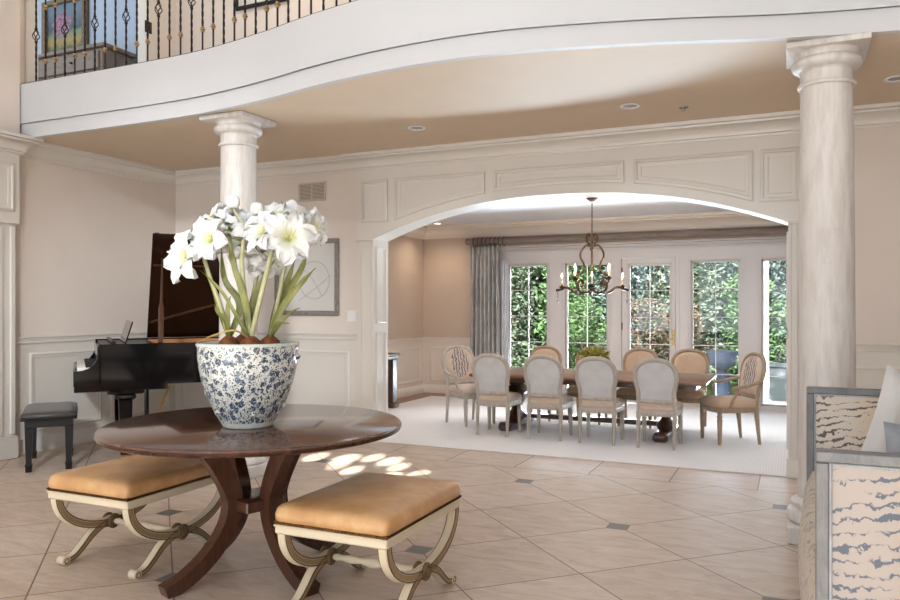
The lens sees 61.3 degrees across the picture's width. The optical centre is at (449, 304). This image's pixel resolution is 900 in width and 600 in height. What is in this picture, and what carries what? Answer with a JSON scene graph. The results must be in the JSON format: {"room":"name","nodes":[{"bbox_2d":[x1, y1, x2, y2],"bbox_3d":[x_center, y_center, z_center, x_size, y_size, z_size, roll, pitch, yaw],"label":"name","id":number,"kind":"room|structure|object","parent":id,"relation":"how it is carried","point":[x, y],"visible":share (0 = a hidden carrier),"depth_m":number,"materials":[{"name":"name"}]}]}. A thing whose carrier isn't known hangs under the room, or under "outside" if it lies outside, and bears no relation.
{"room":"house entrance foyer","nodes":[
{"label":"house entrance foyer","id":0,"kind":"room"},
{"bbox_2d":[38,0,135,62],"bbox_3d":[-5.580,-3.986,11.746,3.927,3.213,0.119,0,0,24],"label":"wall","id":1,"kind":"structure","parent":0,"point":[131,4],"depth_m":11.47,"materials":[{"name":"paint"}]},
{"bbox_2d":[41,0,88,53],"bbox_3d":[-5.999,-4.308,11.832,1.000,0.952,0.060,0,0,24],"label":"painting","id":2,"kind":"object","parent":1,"relation":"attached to","point":[69,3],"visible":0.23,"depth_m":11.85,"materials":[{"name":"fabric"}]},
{"bbox_2d":[0,0,175,336],"bbox_3d":[-6.582,-1.964,4.471,0.262,7.259,13.411,0,0,24],"label":"wall","id":3,"kind":"structure","parent":0,"point":[84,237],"depth_m":9.15,"materials":[{"name":"beige paint"}]},
{"bbox_2d":[0,129,43,460],"bbox_3d":[-5.028,-0.083,7.550,0.310,3.499,1.976,0,0,24],"label":"trim","id":4,"kind":"structure","parent":3,"relation":"attached to","point":[12,144],"depth_m":8.20,"materials":[{"name":"white paint"}]},
{"bbox_2d":[18,425,104,455],"bbox_3d":[1.197,1.583,6.947,12.131,0.167,2.456,0,0,24],"label":"baseboard","id":5,"kind":"structure","parent":3,"relation":"attached to","point":[47,442],"depth_m":8.87,"materials":[{"name":"white paint"}]},
{"bbox_2d":[25,0,153,82],"bbox_3d":[-4.418,-3.868,9.383,0.167,2.975,1.868,0,0,24],"label":"trim","id":6,"kind":"structure","parent":3,"relation":"attached to","point":[29,4],"depth_m":8.62,"materials":[{"name":"white paint"}]},
{"bbox_2d":[20,7,899,137],"bbox_3d":[0.658,-1.906,5.749,12.142,0.162,0.712,0,0,23],"label":"trim","id":7,"kind":"structure","parent":3,"relation":"attached to","point":[878,21],"depth_m":5.50,"materials":[{"name":"white paint"}]},
{"bbox_2d":[20,0,899,124],"bbox_3d":[0.651,-2.199,5.735,12.142,0.434,0.738,0,0,23],"label":"trim","id":8,"kind":"structure","parent":3,"relation":"attached to","point":[359,27],"depth_m":6.12,"materials":[{"name":"white paint"}]},
{"bbox_2d":[22,0,356,83],"bbox_3d":[0.639,-2.981,5.739,12.023,1.129,0.727,0,0,23],"label":"balcony railing","id":9,"kind":"object","parent":8,"relation":"on","point":[277,3],"visible":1,"depth_m":7.64,"materials":[{"name":"metal"}]},
{"bbox_2d":[0,392,800,599],"bbox_3d":[-0.027,1.750,4.259,12.376,0.189,18.445,0,0,24],"label":"floor","id":10,"kind":"structure","parent":0,"point":[529,527],"depth_m":5.85,"materials":[{"name":"tile"}]},
{"bbox_2d":[19,401,77,472],"bbox_3d":[-4.204,1.366,7.998,0.512,0.600,0.916,0,0,-26],"label":"piano bench","id":11,"kind":"object","parent":10,"relation":"on","point":[34,416],"visible":1,"depth_m":7.68,"materials":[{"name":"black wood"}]},
{"bbox_2d":[20,401,76,419],"bbox_3d":[-4.204,1.100,7.998,0.500,0.068,0.904,0,0,-26],"label":"cushion","id":12,"kind":"object","parent":11,"relation":"on","point":[51,410],"depth_m":7.69,"materials":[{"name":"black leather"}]},
{"bbox_2d":[46,455,220,579],"bbox_3d":[-2.042,1.357,5.080,0.714,0.616,0.935,0,0,24],"label":"leather bench","id":13,"kind":"object","parent":10,"relation":"on","point":[128,484],"visible":0.91,"depth_m":4.81,"materials":[{"name":"orange leather"}]},
{"bbox_2d":[48,455,209,498],"bbox_3d":[-2.042,1.105,5.080,0.700,0.111,0.935,0,0,24],"label":"cushion","id":14,"kind":"object","parent":13,"relation":"on","point":[134,476],"depth_m":4.78,"materials":[{"name":"orange leather"}]},
{"bbox_2d":[73,232,218,457],"bbox_3d":[-3.236,0.422,8.720,1.946,2.489,1.461,0,0,-26],"label":"grand piano","id":15,"kind":"object","parent":10,"relation":"on","point":[124,367],"visible":0.62,"depth_m":8.25,"materials":[{"name":"black paint"}]},
{"bbox_2d":[98,337,152,343],"bbox_3d":[-3.633,0.416,8.510,0.536,0.071,1.321,0,0,-26],"label":"shelf","id":16,"kind":"object","parent":15,"relation":"attached to","point":[123,340],"depth_m":8.67,"materials":[{"name":"black wood"}]},
{"bbox_2d":[199,110,275,478],"bbox_3d":[-2.081,-0.082,7.479,0.538,3.495,0.538,0,0,24],"label":"column","id":17,"kind":"structure","parent":10,"relation":"on","point":[238,131],"depth_m":7.33,"materials":[{"name":"stone"}]},
{"bbox_2d":[94,404,401,598],"bbox_3d":[-1.220,1.201,4.762,1.833,0.927,1.833,0,0,24],"label":"table","id":18,"kind":"object","parent":10,"relation":"on","point":[298,429],"visible":0.87,"depth_m":4.54,"materials":[{"name":"brown wood"}]},
{"bbox_2d":[195,340,299,428],"bbox_3d":[-1.232,0.481,4.644,0.614,0.512,0.614,0,0,24],"label":"planter","id":19,"kind":"object","parent":18,"relation":"on","point":[246,386],"visible":0.96,"depth_m":4.42,"materials":[{"name":"ceramic"}]},
{"bbox_2d":[163,203,242,343],"bbox_3d":[-1.442,-0.178,4.544,0.491,0.906,0.395,0,0,24],"label":"amaryllis","id":20,"kind":"object","parent":19,"relation":"on","point":[205,239],"visible":0.94,"depth_m":4.45,"materials":[{"name":"white plant"}]},
{"bbox_2d":[163,229,198,283],"bbox_3d":[-1.563,-0.271,4.486,0.320,0.310,0.162,-13,-14,32],"label":"flower","id":21,"kind":"object","parent":20,"relation":"on","point":[181,255],"depth_m":4.44,"materials":[{"name":"white plant"}]},
{"bbox_2d":[188,215,228,261],"bbox_3d":[-1.401,-0.374,4.436,0.299,0.294,0.154,35,5,22],"label":"flower","id":22,"kind":"object","parent":20,"relation":"on","point":[205,239],"depth_m":4.40,"materials":[{"name":"white plant"}]},
{"bbox_2d":[191,203,228,230],"bbox_3d":[-1.454,-0.485,4.624,0.333,0.158,0.316,-23,29,30],"label":"flower","id":23,"kind":"object","parent":20,"relation":"on","point":[206,220],"depth_m":4.54,"materials":[{"name":"white plant"}]},
{"bbox_2d":[215,232,287,342],"bbox_3d":[-1.229,-0.141,4.690,0.439,0.833,0.252,0,0,-3],"label":"amaryllis","id":24,"kind":"object","parent":19,"relation":"on","point":[254,262],"visible":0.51,"depth_m":4.68,"materials":[{"name":"white plant"}]},
{"bbox_2d":[215,232,258,263],"bbox_3d":[-1.298,-0.380,4.692,0.320,0.310,0.162,-26,-31,7],"label":"flower","id":25,"kind":"object","parent":24,"relation":"on","point":[249,258],"depth_m":4.66,"materials":[{"name":"white plant"}]},
{"bbox_2d":[227,238,264,269],"bbox_3d":[-1.237,-0.349,4.723,0.289,0.273,0.136,0,0,16],"label":"flower","id":26,"kind":"object","parent":24,"relation":"on","point":[255,261],"depth_m":4.67,"materials":[{"name":"white plant"}]},
{"bbox_2d":[245,246,280,276],"bbox_3d":[-1.179,-0.312,4.739,0.283,0.278,0.146,38,13,-21],"label":"flower","id":27,"kind":"object","parent":24,"relation":"on","point":[251,260],"depth_m":4.69,"materials":[{"name":"white plant"}]},
{"bbox_2d":[255,251,287,280],"bbox_3d":[-1.119,-0.265,4.729,0.240,0.232,0.122,-20,33,-37],"label":"flower","id":28,"kind":"object","parent":24,"relation":"on","point":[261,257],"depth_m":4.70,"materials":[{"name":"white plant"}]},
{"bbox_2d":[197,195,319,343],"bbox_3d":[-1.132,-0.188,4.553,0.750,0.928,0.472,0,0,-1],"label":"amaryllis","id":29,"kind":"object","parent":19,"relation":"on","point":[260,226],"visible":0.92,"depth_m":4.46,"materials":[{"name":"white plant"}]},
{"bbox_2d":[216,207,239,233],"bbox_3d":[-1.377,-0.463,4.601,0.298,0.283,0.141,-24,-49,35],"label":"flower","id":30,"kind":"object","parent":29,"relation":"on","point":[231,222],"depth_m":4.54,"materials":[{"name":"white plant"}]},
{"bbox_2d":[217,208,247,231],"bbox_3d":[-1.363,-0.470,4.656,0.320,0.162,0.310,-31,34,-9],"label":"flower","id":31,"kind":"object","parent":29,"relation":"on","point":[235,221],"depth_m":4.54,"materials":[{"name":"white plant"}]},
{"bbox_2d":[231,211,254,242],"bbox_3d":[-1.203,-0.442,4.620,0.309,0.315,0.162,-18,-24,-35],"label":"flower","id":32,"kind":"object","parent":29,"relation":"on","point":[239,219],"depth_m":4.53,"materials":[{"name":"white plant"}]},
{"bbox_2d":[242,210,274,252],"bbox_3d":[-1.097,-0.413,4.445,0.272,0.263,0.138,-6,-23,33],"label":"flower","id":33,"kind":"object","parent":29,"relation":"on","point":[259,230],"depth_m":4.41,"materials":[{"name":"white plant"}]},
{"bbox_2d":[243,202,296,229],"bbox_3d":[-1.066,-0.493,4.539,0.333,0.158,0.316,-21,39,-18],"label":"flower","id":34,"kind":"object","parent":29,"relation":"on","point":[252,220],"depth_m":4.50,"materials":[{"name":"white plant"}]},
{"bbox_2d":[261,211,319,265],"bbox_3d":[-0.947,-0.384,4.422,0.346,0.340,0.178,16,-7,-13],"label":"flower","id":35,"kind":"object","parent":29,"relation":"on","point":[291,239],"depth_m":4.38,"materials":[{"name":"white plant"}]},
{"bbox_2d":[261,199,327,343],"bbox_3d":[-0.982,-0.188,4.639,0.425,0.927,0.329,0,0,39],"label":"amaryllis","id":36,"kind":"object","parent":19,"relation":"on","point":[286,292],"visible":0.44,"depth_m":4.59,"materials":[{"name":"white plant"}]},
{"bbox_2d":[275,199,326,226],"bbox_3d":[-0.940,-0.496,4.601,0.310,0.162,0.320,28,30,7],"label":"flower","id":37,"kind":"object","parent":36,"relation":"on","point":[317,220],"depth_m":4.61,"materials":[{"name":"white plant"}]},
{"bbox_2d":[301,206,327,246],"bbox_3d":[-0.849,-0.462,4.586,0.130,0.252,0.247,-7,8,33],"label":"flower","id":38,"kind":"object","parent":36,"relation":"on","point":[312,217],"depth_m":4.60,"materials":[{"name":"white plant"}]},
{"bbox_2d":[273,472,461,599],"bbox_3d":[-0.437,1.357,4.341,0.714,0.616,0.935,0,0,24],"label":"leather bench","id":39,"kind":"object","parent":10,"relation":"on","point":[379,511],"visible":1,"depth_m":4.11,"materials":[{"name":"leather"}]},
{"bbox_2d":[275,472,459,535],"bbox_3d":[-0.437,1.105,4.341,0.700,0.111,0.935,0,0,24],"label":"cushion","id":40,"kind":"object","parent":39,"relation":"on","point":[366,503],"depth_m":4.06,"materials":[{"name":"orange leather"}]},
{"bbox_2d":[388,352,399,407],"bbox_3d":[-1.374,1.215,11.627,0.452,0.881,1.785,0,0,24],"label":"console table","id":41,"kind":"object","parent":10,"relation":"on","point":[392,357],"visible":0.21,"depth_m":12.22,"materials":[{"name":"brown wood"}]},
{"bbox_2d":[441,345,495,426],"bbox_3d":[0.270,1.121,10.695,0.672,1.094,0.655,0,0,-34],"label":"armchair","id":42,"kind":"object","parent":10,"relation":"on","point":[457,360],"visible":0.79,"depth_m":10.79,"materials":[{"name":"beige fabric"}]},
{"bbox_2d":[445,348,472,380],"bbox_3d":[0.135,0.852,10.899,0.496,0.475,0.111,0,0,-34],"label":"cushion","id":43,"kind":"object","parent":42,"relation":"on","point":[458,361],"depth_m":10.87,"materials":[{"name":"fabric"}]},
{"bbox_2d":[448,383,475,393],"bbox_3d":[0.300,1.167,10.649,0.553,0.100,0.545,0,0,-34],"label":"seat cushion","id":44,"kind":"object","parent":42,"relation":"on","point":[459,388],"depth_m":10.46,"materials":[{"name":"beige fabric"}]},
{"bbox_2d":[472,353,521,436],"bbox_3d":[0.618,1.137,9.840,0.521,1.062,0.607,0,0,24],"label":"dining chair","id":45,"kind":"object","parent":10,"relation":"on","point":[490,371],"visible":1,"depth_m":9.64,"materials":[{"name":"beige fabric"}]},
{"bbox_2d":[479,392,521,401],"bbox_3d":[0.639,1.182,9.886,0.494,0.098,0.505,0,0,24],"label":"seat cushion","id":46,"kind":"object","parent":45,"relation":"on","point":[484,396],"depth_m":9.68,"materials":[{"name":"beige fabric"}]},
{"bbox_2d":[521,345,561,421],"bbox_3d":[1.321,1.137,11.144,0.521,1.062,0.607,0,0,24],"label":"dining chair","id":47,"kind":"object","parent":10,"relation":"on","point":[540,350],"visible":0.25,"depth_m":11.35,"materials":[{"name":"beige fabric"}]},
{"bbox_2d":[532,349,558,359],"bbox_3d":[1.415,0.875,11.351,0.443,0.461,0.102,0,0,24],"label":"cushion","id":48,"kind":"object","parent":47,"relation":"on","point":[552,352],"depth_m":11.35,"materials":[{"name":"beige fabric"}]},
{"bbox_2d":[523,355,573,440],"bbox_3d":[1.246,1.137,9.554,0.521,1.062,0.607,0,0,24],"label":"dining chair","id":49,"kind":"object","parent":10,"relation":"on","point":[543,375],"visible":1,"depth_m":9.35,"materials":[{"name":"beige fabric"}]},
{"bbox_2d":[530,394,573,404],"bbox_3d":[1.267,1.182,9.601,0.494,0.098,0.505,0,0,24],"label":"seat cushion","id":50,"kind":"object","parent":49,"relation":"on","point":[535,399],"depth_m":9.39,"materials":[{"name":"beige fabric"}]},
{"bbox_2d":[567,347,609,424],"bbox_3d":[1.977,1.137,10.847,0.521,1.062,0.607,0,0,24],"label":"dining chair","id":51,"kind":"object","parent":10,"relation":"on","point":[572,390],"visible":0.12,"depth_m":10.73,"materials":[{"name":"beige fabric"}]},
{"bbox_2d":[469,367,715,442],"bbox_3d":[1.871,1.285,10.024,2.999,0.762,1.261,0,0,24],"label":"dining table","id":52,"kind":"object","parent":10,"relation":"on","point":[687,381],"visible":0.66,"depth_m":9.80,"materials":[{"name":"brown wood"}]},
{"bbox_2d":[576,345,610,360],"bbox_3d":[1.885,0.713,10.033,0.492,0.378,0.488,0,0,24],"label":"potted plant","id":53,"kind":"object","parent":52,"relation":"on","point":[587,352],"visible":0.38,"depth_m":9.96,"materials":[{"name":"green plant"}]},
{"bbox_2d":[574,356,624,445],"bbox_3d":[1.833,1.137,9.249,0.521,1.062,0.607,0,0,24],"label":"dining chair","id":54,"kind":"object","parent":10,"relation":"on","point":[596,378],"visible":1,"depth_m":9.04,"materials":[{"name":"beige fabric"}]},
{"bbox_2d":[581,398,624,408],"bbox_3d":[1.854,1.182,9.295,0.494,0.098,0.505,0,0,24],"label":"seat cushion","id":55,"kind":"object","parent":54,"relation":"on","point":[586,403],"depth_m":9.08,"materials":[{"name":"beige fabric"}]},
{"bbox_2d":[616,348,658,427],"bbox_3d":[2.605,1.137,10.561,0.521,1.062,0.607,0,0,24],"label":"dining chair","id":56,"kind":"object","parent":10,"relation":"on","point":[633,356],"visible":0.28,"depth_m":10.77,"materials":[{"name":"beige fabric"}]},
{"bbox_2d":[616,387,635,395],"bbox_3d":[2.584,1.182,10.515,0.494,0.098,0.505,0,0,24],"label":"seat cushion","id":57,"kind":"object","parent":56,"relation":"on","point":[623,391],"depth_m":10.36,"materials":[{"name":"brown fabric"}]},
{"bbox_2d":[625,351,654,370],"bbox_3d":[2.699,0.875,10.768,0.443,0.461,0.102,0,0,24],"label":"cushion","id":58,"kind":"object","parent":56,"relation":"on","point":[632,358],"depth_m":10.80,"materials":[{"name":"beige fabric"}]},
{"bbox_2d":[633,358,682,450],"bbox_3d":[2.464,1.137,8.963,0.521,1.062,0.607,0,0,24],"label":"dining chair","id":59,"kind":"object","parent":10,"relation":"on","point":[655,380],"visible":1,"depth_m":8.76,"materials":[{"name":"beige fabric"}]},
{"bbox_2d":[640,401,682,411],"bbox_3d":[2.485,1.182,9.009,0.494,0.098,0.505,0,0,24],"label":"seat cushion","id":60,"kind":"object","parent":59,"relation":"on","point":[645,406],"depth_m":8.79,"materials":[{"name":"beige fabric"}]},
{"bbox_2d":[671,349,709,426],"bbox_3d":[3.215,1.137,10.284,0.521,1.062,0.607,0,0,24],"label":"dining chair","id":61,"kind":"object","parent":10,"relation":"on","point":[684,360],"visible":0.46,"depth_m":10.44,"materials":[{"name":"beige fabric"}]},
{"bbox_2d":[674,352,705,373],"bbox_3d":[3.309,0.875,10.491,0.443,0.461,0.102,0,0,24],"label":"cushion","id":62,"kind":"object","parent":61,"relation":"on","point":[684,362],"depth_m":10.48,"materials":[{"name":"beige fabric"}]},
{"bbox_2d":[676,389,705,398],"bbox_3d":[3.194,1.182,10.238,0.494,0.098,0.505,0,0,24],"label":"seat cushion","id":63,"kind":"object","parent":61,"relation":"on","point":[699,393],"depth_m":10.02,"materials":[{"name":"brown fabric"}]},
{"bbox_2d":[700,352,766,445],"bbox_3d":[3.432,1.121,9.264,0.667,1.094,0.684,0,0,-6],"label":"armchair","id":64,"kind":"object","parent":10,"relation":"on","point":[751,377],"visible":1,"depth_m":9.10,"materials":[{"name":"beige fabric"}]},
{"bbox_2d":[701,395,755,407],"bbox_3d":[3.376,1.167,9.259,0.555,0.100,0.563,0,0,-6],"label":"seat cushion","id":65,"kind":"object","parent":64,"relation":"on","point":[709,401],"depth_m":9.05,"materials":[{"name":"beige fabric"}]},
{"bbox_2d":[739,356,761,394],"bbox_3d":[3.680,0.852,9.289,0.113,0.475,0.505,0,0,-6],"label":"cushion","id":66,"kind":"object","parent":64,"relation":"on","point":[751,366],"depth_m":9.25,"materials":[{"name":"fabric"}]},
{"bbox_2d":[785,32,871,544],"bbox_3d":[2.685,-0.082,5.420,0.538,3.495,0.538,0,0,24],"label":"column","id":67,"kind":"structure","parent":10,"relation":"on","point":[825,68],"depth_m":5.27,"materials":[{"name":"stone"}]},
{"bbox_2d":[798,386,899,599],"bbox_3d":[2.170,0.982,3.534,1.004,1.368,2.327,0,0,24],"label":"armchair","id":68,"kind":"object","parent":10,"relation":"on","point":[849,538],"visible":0.97,"depth_m":2.64,"materials":[{"name":"beige fabric"}]},
{"bbox_2d":[861,364,899,452],"bbox_3d":[2.291,0.640,3.717,0.701,0.700,0.175,0,0,-4],"label":"pillow","id":69,"kind":"object","parent":68,"relation":"on","point":[888,406],"visible":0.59,"depth_m":3.67,"materials":[{"name":"white fabric"}]},
{"bbox_2d":[883,421,899,452],"bbox_3d":[2.143,0.756,3.340,0.507,0.480,0.179,0,0,-1],"label":"pillow","id":70,"kind":"object","parent":68,"relation":"on","point":[892,430],"visible":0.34,"depth_m":3.34,"materials":[{"name":"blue fabric"}]},
{"bbox_2d":[388,236,422,339],"bbox_3d":[-1.496,0.095,12.395,0.119,3.142,4.748,0,0,24],"label":"wall","id":71,"kind":"structure","parent":0,"point":[405,254],"depth_m":13.77,"materials":[{"name":"paint"}]},
{"bbox_2d":[397,384,450,398],"bbox_3d":[-0.749,1.583,12.046,1.517,0.167,4.516,0,0,24],"label":"baseboard","id":72,"kind":"structure","parent":71,"relation":"attached to","point":[427,388],"depth_m":14.21,"materials":[{"name":"paint"}]},
{"bbox_2d":[42,33,899,170],"bbox_3d":[1.118,-1.850,6.782,12.138,0.036,2.957,0,0,24],"label":"ceiling","id":73,"kind":"structure","parent":0,"point":[550,92],"depth_m":6.84,"materials":[{"name":"beige paint"}]},
{"bbox_2d":[176,0,899,342],"bbox_3d":[1.754,-1.964,8.182,12.376,7.259,0.238,0,0,24],"label":"wall","id":74,"kind":"structure","parent":0,"point":[877,149],"depth_m":9.41,"materials":[{"name":"beige paint"}]},
{"bbox_2d":[235,0,286,10],"bbox_3d":[-2.476,-4.308,9.947,0.833,0.785,0.036,0,0,24],"label":"framed picture","id":75,"kind":"object","parent":74,"relation":"attached to","point":[239,6],"visible":0.8,"depth_m":10.01,"materials":[{"name":"paper"}]},
{"bbox_2d":[274,238,338,315],"bbox_3d":[-1.826,-0.351,9.652,0.976,0.964,0.036,0,0,24],"label":"framed picture","id":76,"kind":"object","parent":74,"relation":"attached to","point":[319,295],"visible":0.71,"depth_m":9.57,"materials":[{"name":"paper"}]},
{"bbox_2d":[298,181,325,201],"bbox_3d":[-1.750,-1.434,9.632,0.416,0.238,0.014,0,0,24],"label":"air vent","id":77,"kind":"object","parent":74,"relation":"in","point":[313,191],"visible":1,"depth_m":9.62,"materials":[{"name":"metal"}]},
{"bbox_2d":[19,101,899,186],"bbox_3d":[1.171,-1.740,6.898,12.138,0.184,2.582,0,0,24],"label":"trim","id":78,"kind":"structure","parent":74,"relation":"attached to","point":[880,114],"depth_m":8.49,"materials":[{"name":"white paint"}]},
{"bbox_2d":[357,133,799,458],"bbox_3d":[1.272,-0.083,8.430,5.129,3.499,0.375,0,0,24],"label":"archway","id":79,"kind":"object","parent":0,"point":[730,173],"depth_m":8.42,"materials":[{"name":"white paint"}]},
{"bbox_2d":[16,331,899,439],"bbox_3d":[1.196,1.008,6.952,12.138,1.315,2.463,0,0,24],"label":"trim","id":80,"kind":"structure","parent":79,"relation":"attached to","point":[326,371],"depth_m":9.35,"materials":[{"name":"white paint"}]},
{"bbox_2d":[356,147,799,478],"bbox_3d":[1.248,0.076,8.393,5.141,3.180,0.344,0,0,24],"label":"trim","id":81,"kind":"structure","parent":79,"relation":"attached to","point":[794,152],"depth_m":8.00,"materials":[{"name":"white paint"}]},
{"bbox_2d":[388,211,783,389],"bbox_3d":[2.238,0.095,10.687,8.092,3.142,4.534,0,0,24],"label":"trim","id":82,"kind":"structure","parent":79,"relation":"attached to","point":[419,362],"depth_m":13.51,"materials":[{"name":"paint"}]},
{"bbox_2d":[426,197,731,225],"bbox_3d":[2.243,-1.523,10.698,8.330,0.095,4.748,0,0,24],"label":"ceiling","id":83,"kind":"structure","parent":0,"point":[567,208],"depth_m":11.74,"materials":[{"name":"white paint"}]},
{"bbox_2d":[556,197,628,313],"bbox_3d":[1.958,-0.668,10.481,0.728,1.610,0.728,0,0,-34],"label":"chandelier","id":84,"kind":"object","parent":83,"relation":"hanging from","point":[591,291],"visible":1,"depth_m":10.43,"materials":[{"name":"brown metal"}]},
{"bbox_2d":[423,225,786,337],"bbox_3d":[3.199,0.095,12.806,8.092,3.142,0.119,0,0,24],"label":"wall","id":85,"kind":"structure","parent":0,"point":[446,262],"depth_m":14.20,"materials":[{"name":"paint"}]},
{"bbox_2d":[501,260,508,363],"bbox_3d":[0.979,0.421,13.657,0.161,2.461,0.043,0,0,24],"label":"sheer curtain","id":86,"kind":"object","parent":85,"relation":"hanging from","point":[504,263],"visible":0.72,"depth_m":13.65,"materials":[{"name":"white fabric"}]},
{"bbox_2d":[508,264,547,384],"bbox_3d":[1.407,0.428,13.606,0.750,2.309,0.048,0,0,24],"label":"window","id":87,"kind":"structure","parent":85,"relation":"in","point":[528,265],"depth_m":13.67,"materials":[{"name":"paint"}]},
{"bbox_2d":[566,263,607,394],"bbox_3d":[2.376,0.428,13.166,0.750,2.309,0.048,0,0,24],"label":"window","id":88,"kind":"structure","parent":85,"relation":"in","point":[567,264],"depth_m":13.22,"materials":[{"name":"paint"}]},
{"bbox_2d":[465,226,787,246],"bbox_3d":[3.389,-1.136,12.503,6.783,0.171,0.276,0,0,24],"label":"curtain rod","id":89,"kind":"object","parent":85,"relation":"attached to","point":[774,230],"visible":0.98,"depth_m":12.54,"materials":[{"name":"grey wood"}]},
{"bbox_2d":[470,245,499,383],"bbox_3d":[0.620,0.290,13.702,0.590,2.723,0.132,0,0,24],"label":"curtain","id":90,"kind":"object","parent":89,"relation":"hanging from","point":[484,261],"visible":0.69,"depth_m":13.69,"materials":[{"name":"grey fabric"}]},
{"bbox_2d":[499,236,785,411],"bbox_3d":[3.394,0.297,12.688,5.617,2.737,0.220,0,0,24],"label":"trim","id":91,"kind":"structure","parent":85,"relation":"attached to","point":[750,251],"depth_m":12.54,"materials":[{"name":"paint"}]},
{"bbox_2d":[621,258,675,402],"bbox_3d":[3.312,0.436,12.703,0.886,2.431,0.154,0,0,24],"label":"door","id":92,"kind":"structure","parent":85,"relation":"in","point":[626,263],"depth_m":12.71,"materials":[{"name":"paint"}]},
{"bbox_2d":[691,260,739,394],"bbox_3d":[4.297,0.428,12.294,0.756,2.309,0.048,0,0,24],"label":"window","id":93,"kind":"structure","parent":85,"relation":"in","point":[697,261],"depth_m":12.28,"materials":[{"name":"paint"}]},
{"bbox_2d":[761,258,787,406],"bbox_3d":[5.267,0.428,11.854,0.756,2.309,0.048,0,0,24],"label":"window","id":94,"kind":"structure","parent":85,"relation":"in","point":[783,259],"depth_m":11.98,"materials":[{"name":"paint"}]},
{"bbox_2d":[511,357,737,395],"bbox_3d":[6.823,1.916,23.667,30.940,0.214,22.658,0,0,24],"label":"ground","id":95,"kind":"structure","parent":0,"point":[732,384],"depth_m":17.40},
{"bbox_2d":[511,266,544,366],"bbox_3d":[1.515,-0.550,22.653,2.928,4.985,2.401,0,0,-4],"label":"tree","id":96,"kind":"object","parent":95,"relation":"on","point":[519,275],"visible":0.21,"depth_m":22.26,"materials":[{"name":"green plant"}]},
{"bbox_2d":[533,265,597,367],"bbox_3d":[2.836,-0.197,18.693,1.625,4.151,1.275,0,0,24],"label":"tree","id":97,"kind":"object","parent":95,"relation":"on","point":[572,284],"visible":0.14,"depth_m":18.64,"materials":[{"name":"green plant"}]},
{"bbox_2d":[568,298,606,368],"bbox_3d":[3.044,0.887,17.503,1.317,2.112,1.071,0,0,24],"label":"shrub","id":98,"kind":"object","parent":95,"relation":"on","point":[572,349],"visible":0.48,"depth_m":17.33,"materials":[{"name":"green plant"}]},
{"bbox_2d":[588,265,660,350],"bbox_3d":[5.189,-0.673,22.359,2.257,5.201,1.952,0,0,24],"label":"tree","id":99,"kind":"object","parent":95,"relation":"on","point":[645,276],"visible":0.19,"depth_m":22.21,"materials":[{"name":"green foliage"},{"name":"bark"}]},
{"bbox_2d":[604,295,668,354],"bbox_3d":[4.343,0.856,17.533,1.556,2.189,1.223,0,0,24],"label":"shrub","id":100,"kind":"object","parent":95,"relation":"on","point":[636,332],"visible":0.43,"depth_m":17.44,"materials":[{"name":"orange plant"}]},
{"bbox_2d":[511,261,786,362],"bbox_3d":[5.471,-1.006,24.322,18.826,5.991,1.877,0,0,24],"label":"hedge","id":101,"kind":"object","parent":95,"relation":"on","point":[538,272],"visible":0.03,"depth_m":24.14,"materials":[{"name":"green plant"}]},
{"bbox_2d":[652,305,712,359],"bbox_3d":[4.956,0.948,16.204,1.185,1.970,1.289,0,0,-23],"label":"shrub","id":102,"kind":"object","parent":95,"relation":"on","point":[697,320],"visible":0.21,"depth_m":16.21,"materials":[{"name":"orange plant"}]},
{"bbox_2d":[646,262,727,373],"bbox_3d":[5.921,-0.610,19.276,2.161,5.062,1.956,0,0,24],"label":"tree","id":103,"kind":"object","parent":95,"relation":"on","point":[702,302],"visible":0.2,"depth_m":19.01,"materials":[{"name":"green plant"}]},
{"bbox_2d":[706,350,737,394],"bbox_3d":[5.235,1.345,14.613,0.595,0.928,0.595,0,0,24],"label":"urn","id":104,"kind":"object","parent":95,"relation":"on","point":[725,359],"visible":0.8,"depth_m":14.47,"materials":[{"name":"blue stone"}]},
{"bbox_2d":[706,350,737,373],"bbox_3d":[5.235,1.101,14.613,0.595,0.440,0.595,0,0,24],"label":"bowl","id":105,"kind":"object","parent":104,"relation":"on","point":[725,359],"depth_m":14.43,"materials":[{"name":"blue stone"}]},
{"bbox_2d":[708,261,786,372],"bbox_3d":[8.315,-0.777,20.047,2.968,5.598,2.300,0,0,24],"label":"tree","id":106,"kind":"object","parent":95,"relation":"on","point":[779,293],"visible":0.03,"depth_m":20.10,"materials":[{"name":"green foliage"},{"name":"bark"}]},
{"bbox_2d":[719,274,786,381],"bbox_3d":[6.749,0.550,16.857,1.514,2.570,1.410,0,0,24],"label":"tree","id":107,"kind":"object","parent":95,"relation":"on","point":[733,298],"visible":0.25,"depth_m":16.70,"materials":[{"name":"green plant"}]},
{"bbox_2d":[737,362,785,400],"bbox_3d":[6.914,1.458,14.079,2.975,0.702,0.488,0,0,24],"label":"wall","id":108,"kind":"structure","parent":95,"relation":"on","point":[777,385],"depth_m":14.21,"materials":[{"name":"stone"}]},
{"bbox_2d":[771,401,785,403],"bbox_3d":[4.169,1.779,13.502,9.520,0.083,1.952,0,0,24],"label":"floor","id":109,"kind":"structure","parent":0,"point":[774,402],"depth_m":13.54,"materials":[{"name":"stone"}]},
{"bbox_2d":[764,261,770,402],"bbox_3d":[5.297,0.155,12.755,0.172,3.165,0.167,0,0,24],"label":"porch post","id":110,"kind":"object","parent":109,"relation":"on","point":[766,263],"visible":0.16,"depth_m":12.70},
{"bbox_3d":[-6.269,-2.344,10.230,3.927,0.071,3.213,0,0,24],"label":"floor","id":111,"kind":"structure","parent":0,"visible":0},
{"bbox_2d":[38,42,135,80],"bbox_3d":[-5.806,-3.034,11.393,2.380,1.309,0.641,0,0,24],"label":"dresser","id":112,"kind":"object","parent":111,"relation":"on","point":[120,54],"visible":0.11,"depth_m":10.91,"materials":[{"name":"wood"}]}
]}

